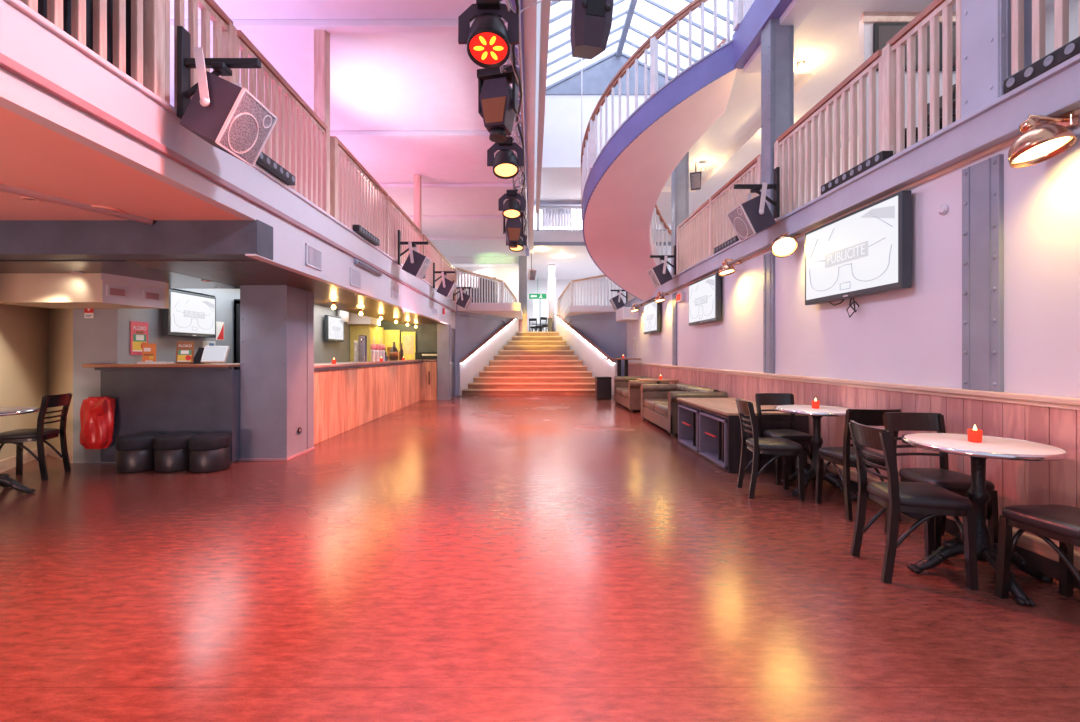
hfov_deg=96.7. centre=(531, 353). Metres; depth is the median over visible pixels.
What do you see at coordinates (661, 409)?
seat cushion
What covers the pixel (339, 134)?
batten
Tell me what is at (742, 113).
ceiling
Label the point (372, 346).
cup stack
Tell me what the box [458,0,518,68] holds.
lamp
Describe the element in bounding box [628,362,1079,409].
rail
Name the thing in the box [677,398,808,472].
base cabinet
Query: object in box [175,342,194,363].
display
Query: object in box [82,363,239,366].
countertop
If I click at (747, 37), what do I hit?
beam
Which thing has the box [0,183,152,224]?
conduit
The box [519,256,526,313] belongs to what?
column
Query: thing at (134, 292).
panel
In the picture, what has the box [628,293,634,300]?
railing
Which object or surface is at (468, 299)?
grille
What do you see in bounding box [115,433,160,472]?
stool
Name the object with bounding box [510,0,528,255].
beam
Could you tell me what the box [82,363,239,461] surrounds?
bar counter
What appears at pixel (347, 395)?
bar counter
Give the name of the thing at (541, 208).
railing
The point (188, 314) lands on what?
wall screen
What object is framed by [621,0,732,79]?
window
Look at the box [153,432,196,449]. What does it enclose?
seat cushion
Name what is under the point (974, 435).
tealight candle
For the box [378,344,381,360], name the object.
cup stack
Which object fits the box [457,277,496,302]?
seats
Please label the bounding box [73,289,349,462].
wall
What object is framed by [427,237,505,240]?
batten
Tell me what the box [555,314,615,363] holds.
handrail
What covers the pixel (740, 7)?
railing
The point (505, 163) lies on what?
lamp
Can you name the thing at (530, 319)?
cafe chair
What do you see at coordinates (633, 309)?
wall lamp
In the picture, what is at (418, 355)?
washer
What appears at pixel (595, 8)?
grille
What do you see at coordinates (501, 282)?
railing
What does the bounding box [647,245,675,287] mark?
loudspeaker
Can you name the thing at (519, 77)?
lighting truss
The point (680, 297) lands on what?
emergency light
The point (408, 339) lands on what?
board
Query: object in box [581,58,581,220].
hanging cable
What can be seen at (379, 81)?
ceiling
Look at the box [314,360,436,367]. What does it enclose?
countertop
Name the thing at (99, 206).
ceiling speaker
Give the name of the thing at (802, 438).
cafe chair
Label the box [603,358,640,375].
table
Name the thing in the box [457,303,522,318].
floor
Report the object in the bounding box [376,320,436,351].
wall
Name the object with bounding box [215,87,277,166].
grille
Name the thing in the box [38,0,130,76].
cloth
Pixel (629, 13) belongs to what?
window
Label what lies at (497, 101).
light
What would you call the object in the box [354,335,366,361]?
tower
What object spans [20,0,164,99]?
railing
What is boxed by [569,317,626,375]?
wall
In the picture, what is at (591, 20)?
loudspeaker
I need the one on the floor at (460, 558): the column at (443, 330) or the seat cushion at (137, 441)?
the column at (443, 330)
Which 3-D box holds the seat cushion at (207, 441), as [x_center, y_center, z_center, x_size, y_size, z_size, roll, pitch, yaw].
[-3.485,0.941,5.200,0.386,0.139,0.386,0,0,-25]
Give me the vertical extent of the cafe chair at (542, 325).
0.841 m
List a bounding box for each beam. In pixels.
[0,219,272,259]
[445,257,518,263]
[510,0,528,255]
[522,0,544,254]
[533,230,670,245]
[534,201,580,206]
[623,53,1079,306]
[732,0,792,68]
[744,0,819,72]
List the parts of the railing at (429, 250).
newel post, handrail, rail, newel post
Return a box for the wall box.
[616,307,638,321]
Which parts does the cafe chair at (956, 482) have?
leg, rail, leg, leg, seat frame, seat, leg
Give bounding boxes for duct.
[338,310,379,325]
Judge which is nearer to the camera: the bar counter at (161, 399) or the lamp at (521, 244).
the bar counter at (161, 399)
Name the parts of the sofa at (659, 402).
armrest, backrest, armrest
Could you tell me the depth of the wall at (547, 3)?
6.79 m
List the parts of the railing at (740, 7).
newel post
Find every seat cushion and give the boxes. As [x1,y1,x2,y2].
[115,433,160,450]
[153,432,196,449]
[188,433,230,450]
[616,387,627,394]
[622,390,627,397]
[644,399,667,410]
[655,403,667,416]
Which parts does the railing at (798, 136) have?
newel post, handrail, rail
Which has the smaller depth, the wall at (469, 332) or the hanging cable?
the hanging cable
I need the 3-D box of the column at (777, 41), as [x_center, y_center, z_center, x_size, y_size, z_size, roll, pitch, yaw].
[3.071,-2.845,6.016,0.297,2.610,0.248,0,0,0]
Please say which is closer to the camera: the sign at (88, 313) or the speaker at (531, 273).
the sign at (88, 313)
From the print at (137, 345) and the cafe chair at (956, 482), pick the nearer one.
the cafe chair at (956, 482)
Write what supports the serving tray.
on the bar counter at (161, 399)
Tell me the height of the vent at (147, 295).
0.110 m
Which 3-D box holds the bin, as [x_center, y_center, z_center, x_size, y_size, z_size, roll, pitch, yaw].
[0.720,-1.155,19.200,0.180,0.670,0.180,0,0,0]
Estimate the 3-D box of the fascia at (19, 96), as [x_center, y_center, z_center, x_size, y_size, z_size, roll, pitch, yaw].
[-2.314,-1.018,5.700,0.092,0.415,15.400,0,0,0]
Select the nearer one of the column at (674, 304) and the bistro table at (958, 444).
the bistro table at (958, 444)
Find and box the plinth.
[808,463,1079,589]
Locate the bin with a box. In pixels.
[548,317,551,331]
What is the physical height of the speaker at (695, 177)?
0.610 m
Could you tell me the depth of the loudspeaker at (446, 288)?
10.69 m
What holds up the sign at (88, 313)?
attached to the wall at (104, 338)
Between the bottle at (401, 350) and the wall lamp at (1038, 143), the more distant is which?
the bottle at (401, 350)
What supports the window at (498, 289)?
in the wall at (509, 275)
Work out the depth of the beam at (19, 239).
3.95 m
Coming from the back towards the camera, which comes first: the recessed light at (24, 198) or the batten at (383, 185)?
the batten at (383, 185)
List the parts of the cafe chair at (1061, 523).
leg, seat, seat frame, leg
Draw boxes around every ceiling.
[0,106,242,219]
[0,260,442,323]
[170,0,609,279]
[664,73,805,185]
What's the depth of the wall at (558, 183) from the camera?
14.56 m
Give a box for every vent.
[106,286,126,298]
[143,290,160,301]
[306,243,321,270]
[350,267,360,288]
[391,287,397,299]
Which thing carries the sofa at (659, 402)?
on the floor at (460, 558)
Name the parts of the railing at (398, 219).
rail, handrail, newel post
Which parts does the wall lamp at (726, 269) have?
lamp shade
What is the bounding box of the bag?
[80,396,114,448]
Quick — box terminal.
[191,346,229,363]
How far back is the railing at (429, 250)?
10.99 m
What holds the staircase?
on the floor at (460, 558)
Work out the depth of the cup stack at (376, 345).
9.59 m
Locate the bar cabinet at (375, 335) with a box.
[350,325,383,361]
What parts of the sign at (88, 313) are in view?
white plate, red plate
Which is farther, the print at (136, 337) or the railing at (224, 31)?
the print at (136, 337)
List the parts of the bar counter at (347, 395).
edge trim, panel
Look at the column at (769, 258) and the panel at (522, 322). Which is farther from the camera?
the panel at (522, 322)
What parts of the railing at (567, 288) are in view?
newel post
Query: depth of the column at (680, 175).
9.85 m
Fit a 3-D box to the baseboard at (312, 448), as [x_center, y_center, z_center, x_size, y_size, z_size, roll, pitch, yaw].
[-3.145,1.235,5.970,0.570,0.030,0.720,0,0,0]
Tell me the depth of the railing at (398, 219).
8.39 m
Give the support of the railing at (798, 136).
on the beam at (1055, 92)
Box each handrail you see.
[459,318,514,363]
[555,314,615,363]
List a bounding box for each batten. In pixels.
[170,19,507,32]
[330,131,515,137]
[379,183,519,188]
[407,215,506,218]
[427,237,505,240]
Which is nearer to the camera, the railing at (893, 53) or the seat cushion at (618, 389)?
the railing at (893, 53)
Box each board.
[383,330,399,359]
[401,332,415,359]
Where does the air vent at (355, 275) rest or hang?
attached to the fascia at (19, 96)
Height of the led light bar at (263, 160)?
0.085 m
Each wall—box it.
[0,304,72,460]
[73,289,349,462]
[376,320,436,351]
[451,311,454,328]
[454,267,625,331]
[454,315,518,395]
[534,166,670,229]
[535,55,669,165]
[537,1,550,213]
[557,317,616,394]
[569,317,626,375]
[627,115,1079,397]
[653,0,1053,224]
[811,0,1078,199]
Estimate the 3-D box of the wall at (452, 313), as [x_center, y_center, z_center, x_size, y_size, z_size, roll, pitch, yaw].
[-2.435,-0.025,13.900,0.330,2.550,1.000,0,0,0]
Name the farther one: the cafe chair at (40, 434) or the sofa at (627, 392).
the sofa at (627, 392)
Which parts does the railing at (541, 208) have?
newel post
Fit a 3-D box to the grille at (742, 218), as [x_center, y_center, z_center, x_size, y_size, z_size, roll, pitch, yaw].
[2.393,-1.495,5.500,0.183,0.339,0.372,0,0,0]
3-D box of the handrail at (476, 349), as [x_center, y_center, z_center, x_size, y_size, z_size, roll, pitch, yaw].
[-1.314,-0.609,16.252,0.120,1.799,3.899,0,0,26]
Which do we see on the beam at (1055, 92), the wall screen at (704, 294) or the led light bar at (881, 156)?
the led light bar at (881, 156)
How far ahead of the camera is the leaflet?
7.28 m
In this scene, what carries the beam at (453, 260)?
attached to the ceiling at (379, 81)
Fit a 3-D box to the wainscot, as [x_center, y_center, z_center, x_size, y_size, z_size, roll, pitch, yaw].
[2.938,0.713,6.900,0.025,0.875,16.196,0,0,0]
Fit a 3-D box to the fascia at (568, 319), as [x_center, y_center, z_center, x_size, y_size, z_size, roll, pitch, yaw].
[1.957,-1.170,16.470,0.434,0.740,3.638,0,0,-33]
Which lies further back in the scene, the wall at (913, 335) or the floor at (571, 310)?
the floor at (571, 310)
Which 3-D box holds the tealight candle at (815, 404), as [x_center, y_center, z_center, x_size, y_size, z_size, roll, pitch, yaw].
[2.600,0.448,4.400,0.064,0.100,0.063,0,0,0]
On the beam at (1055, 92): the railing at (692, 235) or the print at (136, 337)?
the railing at (692, 235)
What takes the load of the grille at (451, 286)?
attached to the loudspeaker at (446, 288)
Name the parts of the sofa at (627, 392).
armrest, backrest, armrest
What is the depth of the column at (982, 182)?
3.11 m
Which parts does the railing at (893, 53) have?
newel post, handrail, rail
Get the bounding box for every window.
[496,289,511,302]
[533,295,546,331]
[546,0,637,89]
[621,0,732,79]
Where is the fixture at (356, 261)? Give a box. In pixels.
[354,259,381,275]
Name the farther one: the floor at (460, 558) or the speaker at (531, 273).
the speaker at (531, 273)
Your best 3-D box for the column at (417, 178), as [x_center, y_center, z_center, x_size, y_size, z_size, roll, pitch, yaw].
[-2.375,-2.620,9.970,0.130,2.160,0.140,0,0,0]
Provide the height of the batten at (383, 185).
0.080 m
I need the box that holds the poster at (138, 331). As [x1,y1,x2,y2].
[130,321,147,354]
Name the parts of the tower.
edge plate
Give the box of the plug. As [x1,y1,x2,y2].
[939,205,947,214]
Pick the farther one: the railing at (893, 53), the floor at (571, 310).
the floor at (571, 310)
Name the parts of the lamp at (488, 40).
len plate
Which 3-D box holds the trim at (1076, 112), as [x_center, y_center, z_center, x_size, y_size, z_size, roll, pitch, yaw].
[2.933,-1.298,6.600,0.035,0.025,17.200,0,0,0]
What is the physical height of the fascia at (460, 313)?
0.740 m
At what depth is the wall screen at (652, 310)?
11.26 m
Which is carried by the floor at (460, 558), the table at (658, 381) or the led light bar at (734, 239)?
the table at (658, 381)
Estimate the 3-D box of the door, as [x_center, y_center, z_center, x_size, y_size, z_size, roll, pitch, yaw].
[-2.304,0.250,13.910,0.112,2.000,0.780,0,0,0]
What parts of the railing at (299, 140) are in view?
rail, handrail, newel post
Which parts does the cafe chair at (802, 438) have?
leg, rail, leg, seat, seat frame, leg, leg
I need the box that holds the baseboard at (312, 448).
[239,447,314,460]
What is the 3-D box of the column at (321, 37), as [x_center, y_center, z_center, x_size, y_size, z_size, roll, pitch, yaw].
[-2.375,-2.620,5.430,0.130,2.160,0.140,0,0,0]
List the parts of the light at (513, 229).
plate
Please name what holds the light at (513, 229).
hanging from the lighting truss
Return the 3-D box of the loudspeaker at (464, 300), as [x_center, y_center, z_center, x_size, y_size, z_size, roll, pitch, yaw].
[-1.940,-1.658,13.400,0.519,0.804,0.400,0,0,0]
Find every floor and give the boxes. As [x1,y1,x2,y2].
[0,395,1079,721]
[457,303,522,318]
[556,306,615,326]
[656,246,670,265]
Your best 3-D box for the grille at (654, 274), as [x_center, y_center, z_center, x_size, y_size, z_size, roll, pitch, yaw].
[2.373,-1.475,9.350,0.183,0.339,0.372,0,0,0]
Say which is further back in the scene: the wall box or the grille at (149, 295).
the wall box
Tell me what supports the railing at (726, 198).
on the beam at (1055, 92)
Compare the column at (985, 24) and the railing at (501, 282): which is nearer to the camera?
the column at (985, 24)
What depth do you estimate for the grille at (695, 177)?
10.29 m
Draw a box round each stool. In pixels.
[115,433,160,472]
[153,432,196,472]
[188,433,230,472]
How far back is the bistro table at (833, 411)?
4.33 m
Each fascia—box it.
[0,0,455,310]
[0,67,450,324]
[455,304,510,323]
[534,231,670,241]
[564,307,621,322]
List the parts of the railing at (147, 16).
newel post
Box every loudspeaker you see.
[177,26,277,166]
[398,230,430,279]
[433,263,456,298]
[453,280,471,309]
[520,0,613,58]
[609,290,627,310]
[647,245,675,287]
[727,167,779,241]
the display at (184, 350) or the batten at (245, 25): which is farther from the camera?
the display at (184, 350)
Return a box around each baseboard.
[0,445,72,472]
[239,447,314,460]
[807,455,1079,570]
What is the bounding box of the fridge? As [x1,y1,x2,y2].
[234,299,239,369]
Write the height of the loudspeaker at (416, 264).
0.804 m
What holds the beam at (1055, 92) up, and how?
attached to the floor
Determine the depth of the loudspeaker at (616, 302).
14.19 m
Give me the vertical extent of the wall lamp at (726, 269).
0.260 m
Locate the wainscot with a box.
[628,364,1079,551]
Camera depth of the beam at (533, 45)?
7.03 m
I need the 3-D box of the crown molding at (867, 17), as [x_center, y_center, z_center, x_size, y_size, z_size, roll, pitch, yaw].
[5.110,-4.090,5.835,2.180,0.120,0.030,0,0,0]
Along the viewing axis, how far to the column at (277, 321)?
5.62 m
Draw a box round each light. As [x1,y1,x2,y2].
[21,197,40,201]
[477,65,517,142]
[503,212,523,247]
[676,292,684,302]
[796,61,804,65]
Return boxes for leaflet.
[216,321,223,339]
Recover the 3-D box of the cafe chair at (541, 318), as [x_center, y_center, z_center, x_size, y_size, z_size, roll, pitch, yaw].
[0.408,-1.238,21.817,0.388,0.841,0.498,0,0,-40]
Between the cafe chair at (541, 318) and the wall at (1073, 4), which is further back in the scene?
the cafe chair at (541, 318)
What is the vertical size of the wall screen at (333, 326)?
0.590 m
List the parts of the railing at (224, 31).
rail, handrail, newel post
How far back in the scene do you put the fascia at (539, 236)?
16.00 m
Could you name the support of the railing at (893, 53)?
on the beam at (1055, 92)
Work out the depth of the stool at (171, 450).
5.06 m
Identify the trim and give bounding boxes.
[0,53,456,312]
[638,108,1079,306]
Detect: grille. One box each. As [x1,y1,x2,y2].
[110,288,124,295]
[146,292,158,299]
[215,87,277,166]
[416,256,430,279]
[447,282,456,298]
[465,296,471,309]
[530,271,535,278]
[587,0,605,16]
[609,298,616,310]
[647,268,660,287]
[691,173,699,188]
[727,204,755,241]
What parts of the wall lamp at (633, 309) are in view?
lamp shade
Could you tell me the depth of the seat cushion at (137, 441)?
5.06 m
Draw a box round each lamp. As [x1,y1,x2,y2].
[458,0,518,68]
[487,137,523,178]
[498,189,524,218]
[506,234,526,251]
[630,303,642,312]
[655,292,668,302]
[718,259,741,275]
[771,232,800,257]
[1008,110,1078,167]
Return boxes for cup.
[371,350,374,361]
[375,350,378,361]
[381,350,384,360]
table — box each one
[0,407,39,493]
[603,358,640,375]
[636,379,678,383]
[775,405,857,499]
[901,433,1069,605]
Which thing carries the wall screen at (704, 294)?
attached to the wall at (913, 335)
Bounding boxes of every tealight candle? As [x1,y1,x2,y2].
[812,398,819,408]
[967,425,982,442]
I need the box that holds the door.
[451,328,453,396]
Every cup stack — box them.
[370,344,375,361]
[375,344,378,361]
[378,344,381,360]
[381,344,384,360]
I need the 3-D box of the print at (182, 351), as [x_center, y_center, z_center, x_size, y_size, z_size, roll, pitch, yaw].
[-4.022,-0.021,5.562,0.081,0.042,0.008,0,0,-10]
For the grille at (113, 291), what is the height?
0.070 m
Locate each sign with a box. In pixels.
[84,309,92,317]
[529,294,545,298]
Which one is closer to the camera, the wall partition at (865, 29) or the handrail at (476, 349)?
the wall partition at (865, 29)
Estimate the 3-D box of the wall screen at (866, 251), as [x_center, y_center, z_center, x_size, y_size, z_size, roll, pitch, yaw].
[2.885,-0.792,4.330,0.130,0.926,1.310,0,0,0]
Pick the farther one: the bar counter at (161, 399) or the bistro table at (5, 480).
the bar counter at (161, 399)
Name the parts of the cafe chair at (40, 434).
leg, seat frame, seat, leg, rail, leg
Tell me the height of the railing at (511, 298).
1.552 m
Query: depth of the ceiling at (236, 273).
4.95 m
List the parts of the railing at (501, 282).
handrail, rail, newel post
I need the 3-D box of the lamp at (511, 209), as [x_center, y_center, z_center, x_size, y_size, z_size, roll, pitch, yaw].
[-0.337,-2.518,7.998,0.341,0.480,0.336,0,0,44]
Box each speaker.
[91,205,123,213]
[528,253,536,279]
[690,162,701,189]
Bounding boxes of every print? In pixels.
[133,334,145,341]
[133,341,145,349]
[136,335,143,339]
[177,355,191,361]
[178,350,190,354]
[181,350,188,353]
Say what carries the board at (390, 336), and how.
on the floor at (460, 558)
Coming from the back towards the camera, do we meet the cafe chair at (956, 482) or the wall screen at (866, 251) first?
the wall screen at (866, 251)
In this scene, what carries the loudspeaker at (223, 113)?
attached to the fascia at (28, 38)
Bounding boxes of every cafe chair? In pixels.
[0,393,72,480]
[529,318,539,331]
[535,317,546,331]
[541,324,547,331]
[736,398,804,500]
[755,393,815,484]
[815,409,901,520]
[848,420,978,589]
[878,84,955,152]
[882,412,998,549]
[927,99,955,136]
[995,505,1079,598]
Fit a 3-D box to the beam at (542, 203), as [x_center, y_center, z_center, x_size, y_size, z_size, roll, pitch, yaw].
[3.175,-4.985,15.950,6.250,0.130,0.300,0,0,0]
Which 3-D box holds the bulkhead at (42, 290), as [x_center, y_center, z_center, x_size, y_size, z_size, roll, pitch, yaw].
[-4.830,-0.665,5.160,1.340,0.290,0.680,0,0,0]
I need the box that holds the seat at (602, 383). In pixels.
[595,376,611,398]
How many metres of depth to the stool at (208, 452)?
5.05 m
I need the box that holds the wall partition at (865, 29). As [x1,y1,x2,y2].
[859,16,955,159]
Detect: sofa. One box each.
[614,376,669,412]
[640,383,727,436]
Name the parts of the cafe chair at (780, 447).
leg, rail, leg, seat frame, seat, leg, leg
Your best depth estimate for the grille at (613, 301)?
14.18 m
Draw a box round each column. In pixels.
[240,285,313,457]
[314,30,329,130]
[414,175,420,229]
[437,324,450,399]
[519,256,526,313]
[548,264,555,331]
[671,152,688,276]
[672,292,676,365]
[761,18,793,214]
[763,252,774,373]
[961,0,1031,117]
[962,154,1003,391]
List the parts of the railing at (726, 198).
newel post, rail, handrail, newel post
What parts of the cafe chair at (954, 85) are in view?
leg, seat, rail, leg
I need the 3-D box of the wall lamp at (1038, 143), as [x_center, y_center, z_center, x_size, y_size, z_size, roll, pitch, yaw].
[2.798,-1.194,2.620,0.294,0.272,0.258,0,0,0]
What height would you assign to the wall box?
0.340 m
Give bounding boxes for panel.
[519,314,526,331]
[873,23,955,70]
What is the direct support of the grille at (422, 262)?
attached to the loudspeaker at (416, 264)
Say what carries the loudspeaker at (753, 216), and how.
attached to the beam at (1055, 92)
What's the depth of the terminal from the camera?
5.62 m
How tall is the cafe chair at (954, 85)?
0.841 m
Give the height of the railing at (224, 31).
0.975 m
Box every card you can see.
[142,343,155,361]
[202,341,214,347]
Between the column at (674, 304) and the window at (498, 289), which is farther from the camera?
the window at (498, 289)
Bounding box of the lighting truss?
[500,0,527,249]
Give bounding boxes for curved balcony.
[581,0,737,300]
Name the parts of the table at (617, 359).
post, post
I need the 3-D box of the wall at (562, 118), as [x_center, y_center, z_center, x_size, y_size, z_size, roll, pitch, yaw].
[3.175,-6.630,13.060,6.250,3.080,0.180,0,0,0]
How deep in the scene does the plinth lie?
2.80 m
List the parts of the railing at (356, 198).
newel post, handrail, rail, newel post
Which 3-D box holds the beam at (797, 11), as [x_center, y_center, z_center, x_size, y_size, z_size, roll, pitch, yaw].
[3.170,-4.105,2.450,0.260,0.130,8.900,0,0,0]
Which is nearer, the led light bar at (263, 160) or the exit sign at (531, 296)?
the led light bar at (263, 160)
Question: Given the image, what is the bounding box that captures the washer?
[415,352,436,361]
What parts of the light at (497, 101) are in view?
plate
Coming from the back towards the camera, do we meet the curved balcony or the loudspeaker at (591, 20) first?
the curved balcony
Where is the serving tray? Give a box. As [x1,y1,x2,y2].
[137,362,172,363]
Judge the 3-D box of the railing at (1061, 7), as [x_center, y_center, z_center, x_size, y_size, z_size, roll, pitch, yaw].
[2.990,-2.067,2.089,0.085,1.055,1.774,0,0,0]
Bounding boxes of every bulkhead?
[0,273,168,308]
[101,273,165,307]
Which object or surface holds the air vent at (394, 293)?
attached to the fascia at (19, 96)
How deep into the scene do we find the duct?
12.20 m
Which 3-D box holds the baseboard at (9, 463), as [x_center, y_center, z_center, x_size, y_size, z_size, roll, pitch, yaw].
[-5.263,1.190,4.894,0.510,0.120,2.614,0,0,-25]
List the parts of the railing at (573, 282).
newel post, handrail, rail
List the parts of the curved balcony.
newel post, handrail, rail, newel post, handrail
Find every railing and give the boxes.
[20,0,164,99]
[165,0,236,108]
[237,30,329,213]
[330,136,388,254]
[389,196,421,264]
[422,234,441,288]
[442,255,455,300]
[455,267,503,302]
[504,282,516,302]
[537,207,664,229]
[557,283,569,317]
[570,275,623,305]
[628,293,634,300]
[676,199,708,274]
[709,155,760,255]
[733,0,754,30]
[774,50,881,219]
[882,0,960,154]
[1011,0,1079,75]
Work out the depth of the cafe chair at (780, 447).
4.14 m
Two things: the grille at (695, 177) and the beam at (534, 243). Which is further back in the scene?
the beam at (534, 243)
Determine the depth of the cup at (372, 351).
9.39 m
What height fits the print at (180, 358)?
0.078 m
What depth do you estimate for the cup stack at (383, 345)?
9.99 m
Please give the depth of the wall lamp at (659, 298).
10.32 m
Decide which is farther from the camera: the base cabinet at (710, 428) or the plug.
the base cabinet at (710, 428)
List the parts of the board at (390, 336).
notch frame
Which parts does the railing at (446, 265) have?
handrail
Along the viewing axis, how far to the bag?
5.29 m
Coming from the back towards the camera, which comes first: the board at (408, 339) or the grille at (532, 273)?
the grille at (532, 273)
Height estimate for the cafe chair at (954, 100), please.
0.841 m
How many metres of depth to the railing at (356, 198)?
6.24 m
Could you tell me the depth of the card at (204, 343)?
7.01 m
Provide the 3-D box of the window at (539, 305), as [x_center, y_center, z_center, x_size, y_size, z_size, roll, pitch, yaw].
[0.400,-1.900,23.920,0.800,2.100,0.120,0,0,0]
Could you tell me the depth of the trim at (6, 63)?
2.83 m
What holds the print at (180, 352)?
on the display at (184, 350)
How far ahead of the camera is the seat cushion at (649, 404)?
8.53 m
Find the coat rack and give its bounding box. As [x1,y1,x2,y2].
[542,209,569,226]
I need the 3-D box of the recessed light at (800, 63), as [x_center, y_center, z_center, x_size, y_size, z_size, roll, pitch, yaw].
[3.830,-4.140,6.840,0.110,0.020,0.110,0,0,0]
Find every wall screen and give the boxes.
[163,289,215,337]
[324,315,343,341]
[644,300,660,333]
[689,273,720,325]
[805,190,911,317]
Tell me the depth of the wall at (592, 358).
15.87 m
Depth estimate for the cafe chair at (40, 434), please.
4.82 m
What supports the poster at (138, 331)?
attached to the wall at (104, 338)
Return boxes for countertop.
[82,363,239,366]
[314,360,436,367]
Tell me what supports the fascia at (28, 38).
attached to the floor at (507, 310)
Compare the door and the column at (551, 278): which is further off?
the column at (551, 278)
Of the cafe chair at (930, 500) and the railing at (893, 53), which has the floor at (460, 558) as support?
the cafe chair at (930, 500)
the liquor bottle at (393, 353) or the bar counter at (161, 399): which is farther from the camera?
the liquor bottle at (393, 353)
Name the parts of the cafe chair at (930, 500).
leg, rail, leg, seat frame, seat, leg, leg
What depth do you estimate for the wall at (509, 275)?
24.00 m
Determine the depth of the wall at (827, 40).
6.93 m
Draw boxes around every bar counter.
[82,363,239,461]
[314,360,436,444]
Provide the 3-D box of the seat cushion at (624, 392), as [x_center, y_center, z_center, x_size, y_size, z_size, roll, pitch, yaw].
[2.400,0.905,10.800,0.640,0.150,0.792,0,0,0]
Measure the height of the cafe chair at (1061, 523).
0.841 m
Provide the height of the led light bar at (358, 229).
0.085 m
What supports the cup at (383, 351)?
on the cup stack at (383, 345)
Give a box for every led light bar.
[256,151,294,184]
[352,225,379,245]
[714,235,738,253]
[821,151,892,194]
[1003,36,1079,93]
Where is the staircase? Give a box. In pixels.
[462,332,594,394]
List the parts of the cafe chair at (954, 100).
seat, seat frame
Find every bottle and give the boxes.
[389,342,398,359]
[400,343,402,359]
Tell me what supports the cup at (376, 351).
on the cup stack at (376, 345)
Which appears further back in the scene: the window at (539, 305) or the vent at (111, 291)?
the window at (539, 305)
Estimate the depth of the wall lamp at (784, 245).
5.25 m
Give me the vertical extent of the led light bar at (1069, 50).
0.085 m
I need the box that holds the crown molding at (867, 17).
[862,12,955,22]
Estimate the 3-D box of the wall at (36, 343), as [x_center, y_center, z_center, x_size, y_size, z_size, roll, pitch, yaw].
[-5.284,0.220,4.920,0.723,2.060,2.680,0,0,-24]
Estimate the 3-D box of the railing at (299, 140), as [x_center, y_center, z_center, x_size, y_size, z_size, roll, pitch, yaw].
[-2.300,-2.027,4.531,0.085,0.975,1.654,0,0,0]
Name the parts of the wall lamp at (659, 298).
lamp shade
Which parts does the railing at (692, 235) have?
newel post, handrail, rail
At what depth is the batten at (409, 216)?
12.80 m
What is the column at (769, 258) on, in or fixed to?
attached to the wall at (913, 335)
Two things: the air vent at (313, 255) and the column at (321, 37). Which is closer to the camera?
the air vent at (313, 255)
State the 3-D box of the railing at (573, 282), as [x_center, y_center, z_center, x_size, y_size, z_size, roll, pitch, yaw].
[2.178,-2.067,15.983,0.085,1.055,2.622,0,0,-37]
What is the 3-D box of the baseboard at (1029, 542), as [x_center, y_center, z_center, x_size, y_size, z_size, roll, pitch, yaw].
[2.922,1.105,6.900,0.055,0.090,16.200,0,0,0]
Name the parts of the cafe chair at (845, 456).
leg, leg, seat, seat frame, rail, leg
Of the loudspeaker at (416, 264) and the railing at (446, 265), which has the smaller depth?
the loudspeaker at (416, 264)
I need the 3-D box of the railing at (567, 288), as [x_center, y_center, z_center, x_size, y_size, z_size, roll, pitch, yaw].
[1.189,-1.776,17.550,0.085,1.552,1.061,0,0,-23]
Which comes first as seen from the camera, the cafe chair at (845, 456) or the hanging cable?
the cafe chair at (845, 456)
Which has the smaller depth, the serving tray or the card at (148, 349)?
the serving tray

